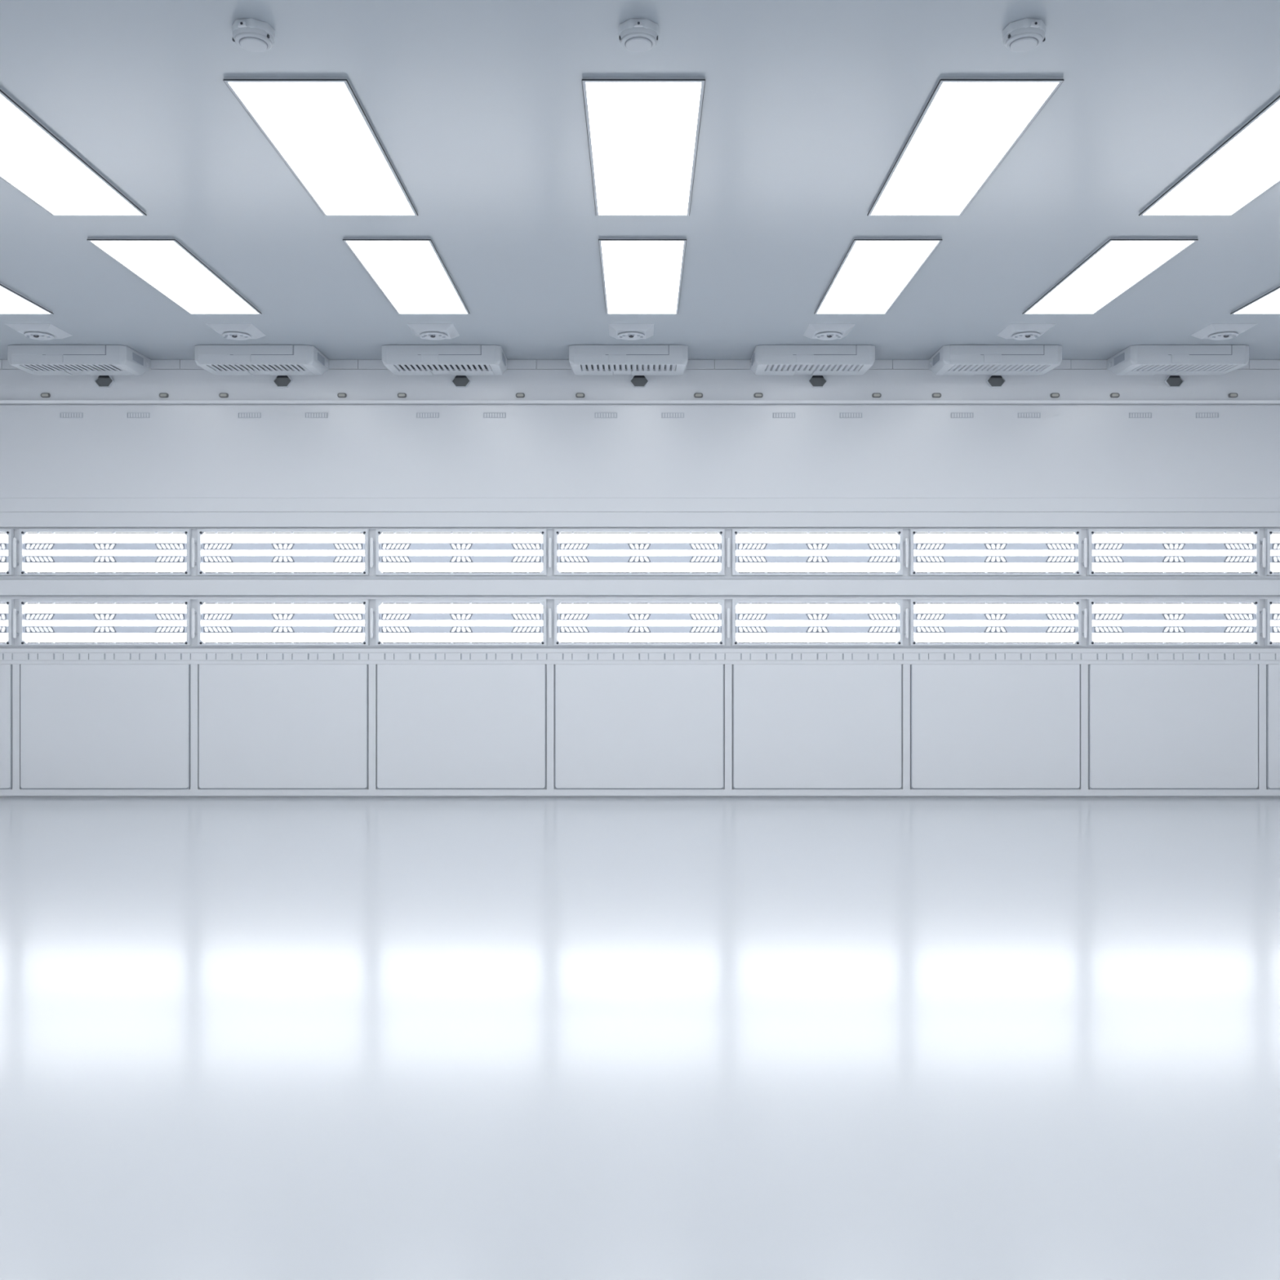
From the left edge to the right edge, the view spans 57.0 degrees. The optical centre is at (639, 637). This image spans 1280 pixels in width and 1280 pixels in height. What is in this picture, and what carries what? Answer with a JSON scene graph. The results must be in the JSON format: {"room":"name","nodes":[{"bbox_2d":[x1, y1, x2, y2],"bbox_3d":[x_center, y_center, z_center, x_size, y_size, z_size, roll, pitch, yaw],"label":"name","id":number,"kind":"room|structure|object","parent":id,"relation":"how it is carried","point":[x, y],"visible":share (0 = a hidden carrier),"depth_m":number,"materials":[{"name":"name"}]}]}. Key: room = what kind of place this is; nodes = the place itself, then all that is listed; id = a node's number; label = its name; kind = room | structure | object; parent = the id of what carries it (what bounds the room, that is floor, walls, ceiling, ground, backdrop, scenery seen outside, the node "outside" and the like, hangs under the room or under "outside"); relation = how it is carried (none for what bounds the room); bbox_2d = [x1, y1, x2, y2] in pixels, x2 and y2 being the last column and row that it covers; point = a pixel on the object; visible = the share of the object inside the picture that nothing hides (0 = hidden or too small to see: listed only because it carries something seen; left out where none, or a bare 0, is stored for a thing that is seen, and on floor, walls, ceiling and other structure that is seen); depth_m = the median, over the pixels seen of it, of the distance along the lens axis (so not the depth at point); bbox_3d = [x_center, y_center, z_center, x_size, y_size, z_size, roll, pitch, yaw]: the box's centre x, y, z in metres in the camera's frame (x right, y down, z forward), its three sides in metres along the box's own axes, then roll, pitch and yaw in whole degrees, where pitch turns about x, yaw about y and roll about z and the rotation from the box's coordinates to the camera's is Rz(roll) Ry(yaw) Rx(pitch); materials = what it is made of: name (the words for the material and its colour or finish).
{"room":"clean room","nodes":[
{"label":"clean room","id":0,"kind":"room"},
{"bbox_2d":[0,797,1279,1279],"bbox_3d":[0.000,1.660,3.360,16.300,0.150,17.120,0,0,0],"label":"floor","id":1,"kind":"structure","parent":0,"point":[241,1038],"depth_m":4.72,"materials":[{"name":"grey"}]},
{"bbox_2d":[0,0,1279,359],"bbox_3d":[0.000,-2.810,3.360,16.300,0.150,17.120,0,0,0],"label":"ceiling","id":2,"kind":"structure","parent":0,"point":[476,107],"depth_m":6.86,"materials":[{"name":"grey paint"}]},
{"bbox_2d":[0,282,53,314],"bbox_3d":[-5.232,-2.726,8.993,0.604,0.019,1.847,0,0,0],"label":"recessed light","id":3,"kind":"object","parent":2,"relation":"in","point":[11,302],"visible":1,"depth_m":9.63,"materials":[{"name":"white plastic"}]},
{"bbox_2d":[5,324,71,340],"bbox_3d":[-5.343,-2.694,10.487,0.402,0.082,0.404,0,0,0],"label":"ceiling sensor","id":4,"kind":"object","parent":2,"relation":"attached to","point":[36,331],"visible":1,"depth_m":10.38,"materials":[{"name":"grey plastic"}]},
{"bbox_2d":[0,88,146,216],"bbox_3d":[-3.482,-2.726,6.679,0.604,0.019,1.847,0,0,0],"label":"recessed light","id":5,"kind":"object","parent":2,"relation":"in","point":[36,162],"visible":1,"depth_m":6.91,"materials":[{"name":"white plastic"}]},
{"bbox_2d":[7,345,151,375],"bbox_3d":[-5.374,-2.643,11.322,1.140,0.183,0.595,0,0,0],"label":"air conditioner","id":6,"kind":"object","parent":2,"relation":"attached to","point":[37,360],"visible":1,"depth_m":11.03,"materials":[{"name":"white plastic"}]},
{"bbox_2d":[22,364,124,371],"bbox_3d":[-5.374,-2.567,11.184,0.894,0.021,0.273,0,0,0],"label":"vent","id":7,"kind":"object","parent":6,"relation":"attached to","point":[28,367],"depth_m":11.21,"materials":[{"name":"grey plastic"}]},
{"bbox_2d":[87,237,262,314],"bbox_3d":[-3.482,-2.726,8.993,0.604,0.019,1.847,0,0,0],"label":"recessed light","id":8,"kind":"object","parent":2,"relation":"in","point":[166,264],"visible":1,"depth_m":8.81,"materials":[{"name":"white plastic"}]},
{"bbox_2d":[206,324,265,340],"bbox_3d":[-3.588,-2.694,10.487,0.402,0.082,0.404,0,0,0],"label":"ceiling sensor","id":9,"kind":"object","parent":2,"relation":"attached to","point":[232,331],"visible":1,"depth_m":10.38,"materials":[{"name":"grey plastic"}]},
{"bbox_2d":[231,17,275,52],"bbox_3d":[-1.737,-2.696,5.300,0.180,0.078,0.180,0,0,-35],"label":"smoke detector","id":10,"kind":"object","parent":2,"relation":"attached to","point":[251,34],"visible":1,"depth_m":5.25,"materials":[{"name":"white plastic"}]},
{"bbox_2d":[194,345,328,375],"bbox_3d":[-3.619,-2.643,11.322,1.140,0.183,0.595,0,0,0],"label":"air conditioner","id":11,"kind":"object","parent":2,"relation":"attached to","point":[218,360],"visible":1,"depth_m":11.03,"materials":[{"name":"white plastic"}]},
{"bbox_2d":[208,364,308,371],"bbox_3d":[-3.619,-2.567,11.184,0.894,0.021,0.273,0,0,0],"label":"air vent","id":12,"kind":"object","parent":11,"relation":"attached to","point":[211,367],"depth_m":11.21,"materials":[{"name":"grey plastic"}]},
{"bbox_2d":[222,77,417,216],"bbox_3d":[-1.732,-2.726,6.679,0.604,0.019,1.847,0,0,0],"label":"recessed light","id":13,"kind":"object","parent":2,"relation":"in","point":[319,127],"visible":1,"depth_m":6.46,"materials":[{"name":"white plastic"}]},
{"bbox_2d":[342,237,470,314],"bbox_3d":[-1.732,-2.726,8.993,0.604,0.019,1.847,0,0,0],"label":"recessed light","id":14,"kind":"object","parent":2,"relation":"in","point":[411,273],"visible":1,"depth_m":8.81,"materials":[{"name":"white plastic"}]},
{"bbox_2d":[407,324,459,340],"bbox_3d":[-1.833,-2.694,10.487,0.402,0.082,0.404,0,0,0],"label":"ceiling sensor","id":15,"kind":"object","parent":2,"relation":"attached to","point":[428,331],"visible":1,"depth_m":10.38,"materials":[{"name":"grey plastic"}]},
{"bbox_2d":[382,345,507,375],"bbox_3d":[-1.864,-2.643,11.322,1.140,0.183,0.595,0,0,0],"label":"air conditioner","id":16,"kind":"object","parent":2,"relation":"attached to","point":[400,360],"visible":1,"depth_m":11.03,"materials":[{"name":"white plastic"}]},
{"bbox_2d":[395,364,492,371],"bbox_3d":[-1.864,-2.567,11.184,0.894,0.021,0.273,0,0,0],"label":"air vent","id":17,"kind":"object","parent":16,"relation":"attached to","point":[397,367],"depth_m":11.23,"materials":[{"name":"grey plastic"}]},
{"bbox_2d":[568,345,688,375],"bbox_3d":[-0.109,-2.643,11.322,1.140,0.183,0.595,0,0,0],"label":"air conditioner","id":18,"kind":"object","parent":2,"relation":"attached to","point":[584,360],"visible":1,"depth_m":11.03,"materials":[{"name":"white plastic"}]},
{"bbox_2d":[580,364,675,371],"bbox_3d":[-0.109,-2.571,11.188,0.910,0.029,0.284,0,0,0],"label":"air vent","id":19,"kind":"object","parent":18,"relation":"attached to","point":[583,367],"depth_m":11.21,"materials":[{"name":"grey plastic"}]},
{"bbox_2d":[608,324,653,340],"bbox_3d":[-0.078,-2.694,10.487,0.402,0.082,0.404,0,0,0],"label":"ceiling sensor","id":20,"kind":"object","parent":2,"relation":"attached to","point":[624,331],"visible":1,"depth_m":10.38,"materials":[{"name":"grey plastic"}]},
{"bbox_2d":[618,18,658,52],"bbox_3d":[-0.006,-2.696,5.300,0.180,0.078,0.180,0,0,-43],"label":"smoke detector","id":21,"kind":"object","parent":2,"relation":"attached to","point":[636,35],"visible":1,"depth_m":5.25,"materials":[{"name":"white plastic"}]},
{"bbox_2d":[598,237,686,314],"bbox_3d":[0.018,-2.726,8.993,0.604,0.019,1.847,0,0,0],"label":"recessed light","id":22,"kind":"object","parent":2,"relation":"in","point":[641,275],"visible":1,"depth_m":8.81,"materials":[{"name":"white plastic"}]},
{"bbox_2d":[582,77,705,216],"bbox_3d":[0.018,-2.726,6.679,0.604,0.019,1.847,0,0,0],"label":"recessed light","id":23,"kind":"object","parent":2,"relation":"in","point":[642,133],"visible":1,"depth_m":6.46,"materials":[{"name":"white plastic"}]},
{"bbox_2d":[750,345,875,375],"bbox_3d":[1.646,-2.643,11.322,1.140,0.183,0.595,0,0,0],"label":"air conditioner","id":24,"kind":"object","parent":2,"relation":"attached to","point":[766,360],"visible":1,"depth_m":11.03,"materials":[{"name":"white plastic"}]},
{"bbox_2d":[764,364,862,371],"bbox_3d":[1.646,-2.567,11.184,0.894,0.021,0.273,0,0,0],"label":"air vent","id":25,"kind":"object","parent":24,"relation":"attached to","point":[767,367],"depth_m":11.21,"materials":[{"name":"grey plastic"}]},
{"bbox_2d":[803,324,854,340],"bbox_3d":[1.677,-2.694,10.487,0.402,0.082,0.404,0,0,0],"label":"ceiling sensor","id":26,"kind":"object","parent":2,"relation":"attached to","point":[820,331],"visible":1,"depth_m":10.38,"materials":[{"name":"grey plastic"}]},
{"bbox_2d":[813,237,942,314],"bbox_3d":[1.768,-2.726,8.993,0.604,0.019,1.847,0,0,0],"label":"recessed light","id":27,"kind":"object","parent":2,"relation":"in","point":[873,273],"visible":1,"depth_m":8.81,"materials":[{"name":"white plastic"}]},
{"bbox_2d":[866,77,1063,216],"bbox_3d":[1.768,-2.726,6.679,0.604,0.019,1.847,0,0,0],"label":"recessed light","id":28,"kind":"object","parent":2,"relation":"in","point":[966,127],"visible":1,"depth_m":6.46,"materials":[{"name":"white plastic"}]},
{"bbox_2d":[928,345,1062,375],"bbox_3d":[3.401,-2.643,11.322,1.140,0.183,0.595,0,0,0],"label":"air conditioner","id":29,"kind":"object","parent":2,"relation":"attached to","point":[949,360],"visible":1,"depth_m":11.03,"materials":[{"name":"white plastic"}]},
{"bbox_2d":[948,364,1049,371],"bbox_3d":[3.401,-2.567,11.184,0.894,0.021,0.273,0,0,0],"label":"air vent","id":30,"kind":"object","parent":29,"relation":"attached to","point":[951,367],"depth_m":11.21,"materials":[{"name":"grey plastic"}]},
{"bbox_2d":[1002,17,1045,52],"bbox_3d":[1.726,-2.696,5.300,0.180,0.078,0.180,0,0,33],"label":"smoke detector","id":31,"kind":"object","parent":2,"relation":"attached to","point":[1026,34],"visible":1,"depth_m":5.25,"materials":[{"name":"white plastic"}]},
{"bbox_2d":[996,324,1055,340],"bbox_3d":[3.432,-2.694,10.487,0.402,0.082,0.404,0,0,0],"label":"ceiling sensor","id":32,"kind":"object","parent":2,"relation":"attached to","point":[1015,331],"visible":1,"depth_m":10.38,"materials":[{"name":"grey plastic"}]},
{"bbox_2d":[1022,237,1198,314],"bbox_3d":[3.518,-2.726,8.993,0.604,0.019,1.847,0,0,0],"label":"recessed light","id":33,"kind":"object","parent":2,"relation":"in","point":[1118,264],"visible":1,"depth_m":8.81,"materials":[{"name":"white plastic"}]},
{"bbox_2d":[1106,345,1248,375],"bbox_3d":[5.156,-2.643,11.322,1.140,0.183,0.595,0,0,0],"label":"air conditioner","id":34,"kind":"object","parent":2,"relation":"attached to","point":[1134,360],"visible":1,"depth_m":11.03,"materials":[{"name":"white plastic"}]},
{"bbox_2d":[1132,364,1235,371],"bbox_3d":[5.156,-2.567,11.184,0.894,0.021,0.273,0,0,0],"label":"air vent","id":35,"kind":"object","parent":34,"relation":"attached to","point":[1138,367],"depth_m":11.21,"materials":[{"name":"grey plastic"}]},
{"bbox_2d":[1138,93,1279,216],"bbox_3d":[3.518,-2.726,6.679,0.604,0.019,1.847,0,0,0],"label":"recessed light","id":36,"kind":"object","parent":2,"relation":"in","point":[1244,166],"visible":1,"depth_m":6.94,"materials":[{"name":"white plastic"}]},
{"bbox_2d":[1191,324,1256,340],"bbox_3d":[5.187,-2.694,10.487,0.402,0.082,0.404,0,0,0],"label":"ceiling sensor","id":37,"kind":"object","parent":2,"relation":"attached to","point":[1212,331],"visible":1,"depth_m":10.38,"materials":[{"name":"grey plastic"}]},
{"bbox_2d":[1230,284,1279,314],"bbox_3d":[5.268,-2.726,8.993,0.604,0.019,1.847,0,0,0],"label":"recessed light","id":38,"kind":"object","parent":2,"relation":"in","point":[1268,303],"visible":1,"depth_m":9.66,"materials":[{"name":"white plastic"}]},
{"bbox_2d":[0,368,1279,797],"bbox_3d":[0.000,-0.575,11.739,15.900,4.320,0.262,0,0,0],"label":"wall","id":39,"kind":"structure","parent":0,"point":[179,466],"depth_m":11.62,"materials":[{"name":"white paint"}]},
{"bbox_2d":[0,664,12,789],"bbox_3d":[-7.027,0.883,11.624,1.667,1.234,0.032,0,0,0],"label":"wall panel","id":40,"kind":"object","parent":39,"relation":"attached to","point":[6,670],"visible":1,"depth_m":11.61,"materials":[{"name":"white"}]},
{"bbox_2d":[0,528,13,575],"bbox_3d":[-7.027,-0.839,11.626,1.684,0.462,0.051,0,0,0],"label":"wall lamp","id":41,"kind":"object","parent":39,"relation":"attached to","point":[6,535],"visible":1,"depth_m":11.62,"materials":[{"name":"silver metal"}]},
{"bbox_2d":[0,599,13,645],"bbox_3d":[-7.027,-0.147,11.626,1.684,0.462,0.051,0,0,0],"label":"wall lamp","id":42,"kind":"object","parent":39,"relation":"attached to","point":[6,606],"visible":1,"depth_m":11.62,"materials":[{"name":"grey"}]},
{"bbox_2d":[59,412,82,417],"bbox_3d":[-5.601,-2.187,11.617,0.222,0.052,0.011,0,0,0],"label":"air vent","id":43,"kind":"object","parent":39,"relation":"in","point":[62,415],"visible":1,"depth_m":11.62,"materials":[{"name":"grey plastic"}]},
{"bbox_2d":[93,375,114,387],"bbox_3d":[-5.271,-2.521,11.607,0.188,0.121,0.034,0,0,0],"label":"cap","id":44,"kind":"object","parent":39,"relation":"attached to","point":[102,381],"visible":0.94,"depth_m":11.61,"materials":[{"name":"grey plastic"}]},
{"bbox_2d":[20,664,190,789],"bbox_3d":[-5.271,0.883,11.624,1.667,1.234,0.032,0,0,0],"label":"wall panel","id":45,"kind":"object","parent":39,"relation":"attached to","point":[83,726],"visible":1,"depth_m":11.61,"materials":[{"name":"grey metal"}]},
{"bbox_2d":[19,528,191,575],"bbox_3d":[-5.271,-0.839,11.626,1.684,0.462,0.051,0,0,0],"label":"wall lamp","id":46,"kind":"object","parent":39,"relation":"attached to","point":[42,552],"visible":1,"depth_m":11.62,"materials":[{"name":"grey plastic"}]},
{"bbox_2d":[19,599,191,645],"bbox_3d":[-5.271,-0.147,11.626,1.684,0.462,0.051,0,0,0],"label":"wall lamp","id":47,"kind":"object","parent":39,"relation":"attached to","point":[42,622],"visible":1,"depth_m":11.62,"materials":[{"name":"grey plastic"}]},
{"bbox_2d":[126,412,149,417],"bbox_3d":[-4.942,-2.187,11.617,0.222,0.052,0.011,0,0,0],"label":"air vent","id":48,"kind":"object","parent":39,"relation":"in","point":[129,415],"visible":1,"depth_m":11.62,"materials":[{"name":"grey"}]},
{"bbox_2d":[238,412,261,417],"bbox_3d":[-3.846,-2.187,11.617,0.222,0.052,0.011,0,0,0],"label":"air vent","id":49,"kind":"object","parent":39,"relation":"in","point":[241,415],"visible":1,"depth_m":11.62,"materials":[{"name":"grey"}]},
{"bbox_2d":[272,375,292,387],"bbox_3d":[-3.517,-2.521,11.607,0.188,0.121,0.034,0,0,0],"label":"cap","id":50,"kind":"object","parent":39,"relation":"attached to","point":[281,381],"visible":0.93,"depth_m":11.61,"materials":[{"name":"grey"}]},
{"bbox_2d":[198,664,368,789],"bbox_3d":[-3.517,0.883,11.624,1.667,1.234,0.032,0,0,0],"label":"wall panel","id":51,"kind":"object","parent":39,"relation":"attached to","point":[261,726],"visible":1,"depth_m":11.61,"materials":[{"name":"grey metal"}]},
{"bbox_2d":[197,528,368,575],"bbox_3d":[-3.517,-0.839,11.626,1.684,0.462,0.051,0,0,0],"label":"wall lamp","id":52,"kind":"object","parent":39,"relation":"attached to","point":[220,552],"visible":1,"depth_m":11.62,"materials":[{"name":"grey plastic"}]},
{"bbox_2d":[197,599,368,645],"bbox_3d":[-3.517,-0.147,11.626,1.684,0.462,0.051,0,0,0],"label":"wall lamp","id":53,"kind":"object","parent":39,"relation":"attached to","point":[220,622],"visible":1,"depth_m":11.62,"materials":[{"name":"grey plastic"}]},
{"bbox_2d":[305,412,328,417],"bbox_3d":[-3.187,-2.187,11.617,0.222,0.052,0.011,0,0,0],"label":"air vent","id":54,"kind":"object","parent":39,"relation":"in","point":[308,415],"visible":1,"depth_m":11.62,"materials":[{"name":"grey"}]},
{"bbox_2d":[416,412,439,417],"bbox_3d":[-2.091,-2.187,11.617,0.222,0.052,0.011,0,0,0],"label":"air vent","id":55,"kind":"object","parent":39,"relation":"in","point":[419,415],"visible":1,"depth_m":11.62,"materials":[{"name":"grey"}]},
{"bbox_2d":[376,664,546,789],"bbox_3d":[-1.762,0.883,11.624,1.667,1.234,0.032,0,0,0],"label":"wall panel","id":56,"kind":"object","parent":39,"relation":"attached to","point":[439,726],"visible":1,"depth_m":11.61,"materials":[{"name":"grey metal"}]},
{"bbox_2d":[375,528,546,575],"bbox_3d":[-1.762,-0.839,11.626,1.684,0.462,0.051,0,0,0],"label":"wall lamp","id":57,"kind":"object","parent":39,"relation":"attached to","point":[398,552],"visible":1,"depth_m":11.62,"materials":[{"name":"grey plastic"}]},
{"bbox_2d":[375,599,546,645],"bbox_3d":[-1.762,-0.147,11.626,1.684,0.462,0.051,0,0,0],"label":"wall lamp","id":58,"kind":"object","parent":39,"relation":"attached to","point":[398,622],"visible":1,"depth_m":11.62,"materials":[{"name":"grey plastic"}]},
{"bbox_2d":[451,375,471,387],"bbox_3d":[-1.762,-2.521,11.607,0.188,0.121,0.034,0,0,0],"label":"cap","id":59,"kind":"object","parent":39,"relation":"attached to","point":[459,381],"visible":0.9,"depth_m":11.61,"materials":[{"name":"grey"}]},
{"bbox_2d":[483,412,506,417],"bbox_3d":[-1.432,-2.187,11.617,0.222,0.052,0.011,0,0,0],"label":"air vent","id":60,"kind":"object","parent":39,"relation":"in","point":[486,415],"visible":1,"depth_m":11.62,"materials":[{"name":"grey"}]},
{"bbox_2d":[594,412,617,417],"bbox_3d":[-0.336,-2.187,11.617,0.222,0.052,0.011,0,0,0],"label":"air vent","id":61,"kind":"object","parent":39,"relation":"in","point":[597,415],"visible":1,"depth_m":11.62,"materials":[{"name":"grey"}]},
{"bbox_2d":[629,375,648,387],"bbox_3d":[-0.006,-2.521,11.607,0.188,0.121,0.034,0,0,0],"label":"cap","id":62,"kind":"object","parent":39,"relation":"attached to","point":[637,381],"visible":0.92,"depth_m":11.61,"materials":[{"name":"grey"}]},
{"bbox_2d":[555,664,724,789],"bbox_3d":[-0.006,0.883,11.624,1.667,1.234,0.032,0,0,0],"label":"wall panel","id":63,"kind":"object","parent":39,"relation":"attached to","point":[618,726],"visible":1,"depth_m":11.61,"materials":[{"name":"grey metal"}]},
{"bbox_2d":[554,528,724,575],"bbox_3d":[-0.006,-0.839,11.626,1.684,0.462,0.051,0,0,0],"label":"wall lamp","id":64,"kind":"object","parent":39,"relation":"attached to","point":[577,552],"visible":1,"depth_m":11.62,"materials":[{"name":"grey plastic"}]},
{"bbox_2d":[554,599,724,645],"bbox_3d":[-0.006,-0.147,11.626,1.684,0.462,0.051,0,0,0],"label":"wall lamp","id":65,"kind":"object","parent":39,"relation":"attached to","point":[577,622],"visible":1,"depth_m":11.62,"materials":[{"name":"grey plastic"}]},
{"bbox_2d":[0,528,1279,648],"bbox_3d":[0.000,-0.488,11.641,15.900,1.186,0.038,0,0,0],"label":"trim","id":66,"kind":"structure","parent":39,"relation":"attached to","point":[2,577],"depth_m":11.63,"materials":[{"name":"white metal"}]},
{"bbox_2d":[0,653,1279,660],"bbox_3d":[0.000,0.189,11.634,15.892,0.075,0.032,0,0,0],"label":"strip","id":67,"kind":"object","parent":39,"relation":"attached to","point":[3,656],"visible":1,"depth_m":11.62,"materials":[{"name":"grey metal"}]},
{"bbox_2d":[0,400,1279,404],"bbox_3d":[0.000,-2.316,11.625,15.900,0.034,0.069,0,0,0],"label":"trim","id":68,"kind":"structure","parent":39,"relation":"attached to","point":[2,402],"depth_m":11.60,"materials":[{"name":"white metal"}]},
{"bbox_2d":[0,360,1279,369],"bbox_3d":[0.000,-2.689,11.641,15.900,0.090,0.058,0,0,0],"label":"trim","id":69,"kind":"structure","parent":39,"relation":"attached to","point":[4,364],"depth_m":11.61,"materials":[{"name":"white plastic"}]},
{"bbox_2d":[661,412,684,417],"bbox_3d":[0.323,-2.187,11.617,0.222,0.052,0.011,0,0,0],"label":"air vent","id":70,"kind":"object","parent":39,"relation":"in","point":[664,415],"visible":1,"depth_m":11.62,"materials":[{"name":"grey"}]},
{"bbox_2d":[773,412,795,417],"bbox_3d":[1.419,-2.187,11.617,0.222,0.052,0.011,0,0,0],"label":"air vent","id":71,"kind":"object","parent":39,"relation":"in","point":[775,415],"visible":1,"depth_m":11.62,"materials":[{"name":"grey"}]},
{"bbox_2d":[731,528,902,575],"bbox_3d":[1.748,-0.839,11.626,1.684,0.462,0.051,0,0,0],"label":"wall lamp","id":72,"kind":"object","parent":39,"relation":"attached to","point":[754,552],"visible":1,"depth_m":11.62,"materials":[{"name":"white plastic"}]},
{"bbox_2d":[731,599,902,645],"bbox_3d":[1.748,-0.147,11.626,1.684,0.462,0.051,0,0,0],"label":"wall lamp","id":73,"kind":"object","parent":39,"relation":"attached to","point":[754,622],"visible":1,"depth_m":11.62,"materials":[{"name":"white plastic"}]},
{"bbox_2d":[733,664,902,789],"bbox_3d":[1.748,0.883,11.624,1.667,1.234,0.032,0,0,0],"label":"wall panel","id":74,"kind":"object","parent":39,"relation":"attached to","point":[796,726],"visible":1,"depth_m":11.61,"materials":[{"name":"grey metal"}]},
{"bbox_2d":[808,375,827,387],"bbox_3d":[1.748,-2.521,11.607,0.188,0.121,0.034,0,0,0],"label":"cap","id":75,"kind":"object","parent":39,"relation":"attached to","point":[815,381],"visible":0.92,"depth_m":11.61,"materials":[{"name":"grey"}]},
{"bbox_2d":[840,412,862,417],"bbox_3d":[2.078,-2.187,11.617,0.222,0.052,0.011,0,0,0],"label":"air vent","id":76,"kind":"object","parent":39,"relation":"in","point":[842,415],"visible":1,"depth_m":11.62,"materials":[{"name":"grey"}]},
{"bbox_2d":[951,412,973,417],"bbox_3d":[3.174,-2.187,11.617,0.222,0.052,0.011,0,0,0],"label":"air vent","id":77,"kind":"object","parent":39,"relation":"in","point":[953,415],"visible":1,"depth_m":11.62,"materials":[{"name":"grey"}]},
{"bbox_2d":[910,664,1079,789],"bbox_3d":[3.503,0.883,11.624,1.667,1.234,0.032,0,0,0],"label":"wall panel","id":78,"kind":"object","parent":39,"relation":"attached to","point":[973,726],"visible":1,"depth_m":11.61,"materials":[{"name":"grey metal"}]},
{"bbox_2d":[909,528,1080,575],"bbox_3d":[3.503,-0.839,11.626,1.684,0.462,0.051,0,0,0],"label":"wall lamp","id":79,"kind":"object","parent":39,"relation":"attached to","point":[932,552],"visible":1,"depth_m":11.62,"materials":[{"name":"white plastic"}]},
{"bbox_2d":[909,599,1080,645],"bbox_3d":[3.503,-0.147,11.626,1.684,0.462,0.051,0,0,0],"label":"wall lamp","id":80,"kind":"object","parent":39,"relation":"attached to","point":[932,622],"visible":1,"depth_m":11.62,"materials":[{"name":"white plastic"}]},
{"bbox_2d":[986,374,1005,387],"bbox_3d":[3.503,-2.521,11.607,0.188,0.121,0.034,0,0,0],"label":"cap","id":81,"kind":"object","parent":39,"relation":"attached to","point":[993,381],"visible":0.94,"depth_m":11.61,"materials":[{"name":"grey"}]},
{"bbox_2d":[1017,412,1040,417],"bbox_3d":[3.833,-2.187,11.617,0.222,0.052,0.011,0,0,0],"label":"air vent","id":82,"kind":"object","parent":39,"relation":"in","point":[1020,415],"visible":1,"depth_m":11.62,"materials":[{"name":"grey"}]},
{"bbox_2d":[1128,412,1151,417],"bbox_3d":[4.929,-2.187,11.617,0.222,0.052,0.011,0,0,0],"label":"air vent","id":83,"kind":"object","parent":39,"relation":"in","point":[1131,415],"visible":1,"depth_m":11.62,"materials":[{"name":"grey"}]},
{"bbox_2d":[1088,664,1257,789],"bbox_3d":[5.258,0.883,11.624,1.667,1.234,0.032,0,0,0],"label":"wall panel","id":84,"kind":"object","parent":39,"relation":"attached to","point":[1151,726],"visible":1,"depth_m":11.61,"materials":[{"name":"grey metal"}]},
{"bbox_2d":[1087,528,1259,575],"bbox_3d":[5.258,-0.839,11.626,1.684,0.462,0.051,0,0,0],"label":"wall lamp","id":85,"kind":"object","parent":39,"relation":"attached to","point":[1110,552],"visible":1,"depth_m":11.62,"materials":[{"name":"white plastic"}]},
{"bbox_2d":[1087,599,1259,645],"bbox_3d":[5.258,-0.147,11.626,1.684,0.462,0.051,0,0,0],"label":"wall lamp","id":86,"kind":"object","parent":39,"relation":"attached to","point":[1110,622],"visible":1,"depth_m":11.62,"materials":[{"name":"white plastic"}]},
{"bbox_2d":[1164,374,1184,387],"bbox_3d":[5.258,-2.521,11.607,0.188,0.121,0.034,0,0,0],"label":"cap","id":87,"kind":"object","parent":39,"relation":"attached to","point":[1171,381],"visible":0.93,"depth_m":11.61,"materials":[{"name":"grey"}]},
{"bbox_2d":[1195,412,1218,417],"bbox_3d":[5.588,-2.187,11.617,0.222,0.052,0.011,0,0,0],"label":"air vent","id":88,"kind":"object","parent":39,"relation":"in","point":[1198,415],"visible":1,"depth_m":11.62,"materials":[{"name":"grey"}]},
{"bbox_2d":[1260,608,1266,638],"bbox_3d":[6.136,-0.139,11.621,0.026,0.294,0.070,0,0,0],"label":"handle","id":89,"kind":"object","parent":39,"relation":"attached to","point":[1263,611],"visible":1,"depth_m":11.59,"materials":[{"name":"silver metal"}]},
{"bbox_2d":[1260,537,1266,567],"bbox_3d":[6.136,-0.832,11.621,0.026,0.294,0.070,0,0,0],"label":"handle","id":90,"kind":"object","parent":39,"relation":"attached to","point":[1263,541],"visible":1,"depth_m":11.59,"materials":[{"name":"silver metal"}]},
{"bbox_2d":[1264,528,1279,575],"bbox_3d":[7.013,-0.839,11.626,1.684,0.462,0.051,0,0,0],"label":"wall lamp","id":91,"kind":"object","parent":39,"relation":"attached to","point":[1272,536],"visible":1,"depth_m":11.62,"materials":[{"name":"white plastic"}]},
{"bbox_2d":[1264,599,1279,645],"bbox_3d":[7.013,-0.147,11.626,1.684,0.462,0.051,0,0,0],"label":"wall lamp","id":92,"kind":"object","parent":39,"relation":"attached to","point":[1272,606],"visible":1,"depth_m":11.62,"materials":[{"name":"white plastic"}]},
{"bbox_2d":[1266,664,1279,789],"bbox_3d":[7.013,0.883,11.624,1.667,1.234,0.032,0,0,0],"label":"wall panel","id":93,"kind":"object","parent":39,"relation":"attached to","point":[1273,671],"visible":1,"depth_m":11.61,"materials":[{"name":"grey metal"}]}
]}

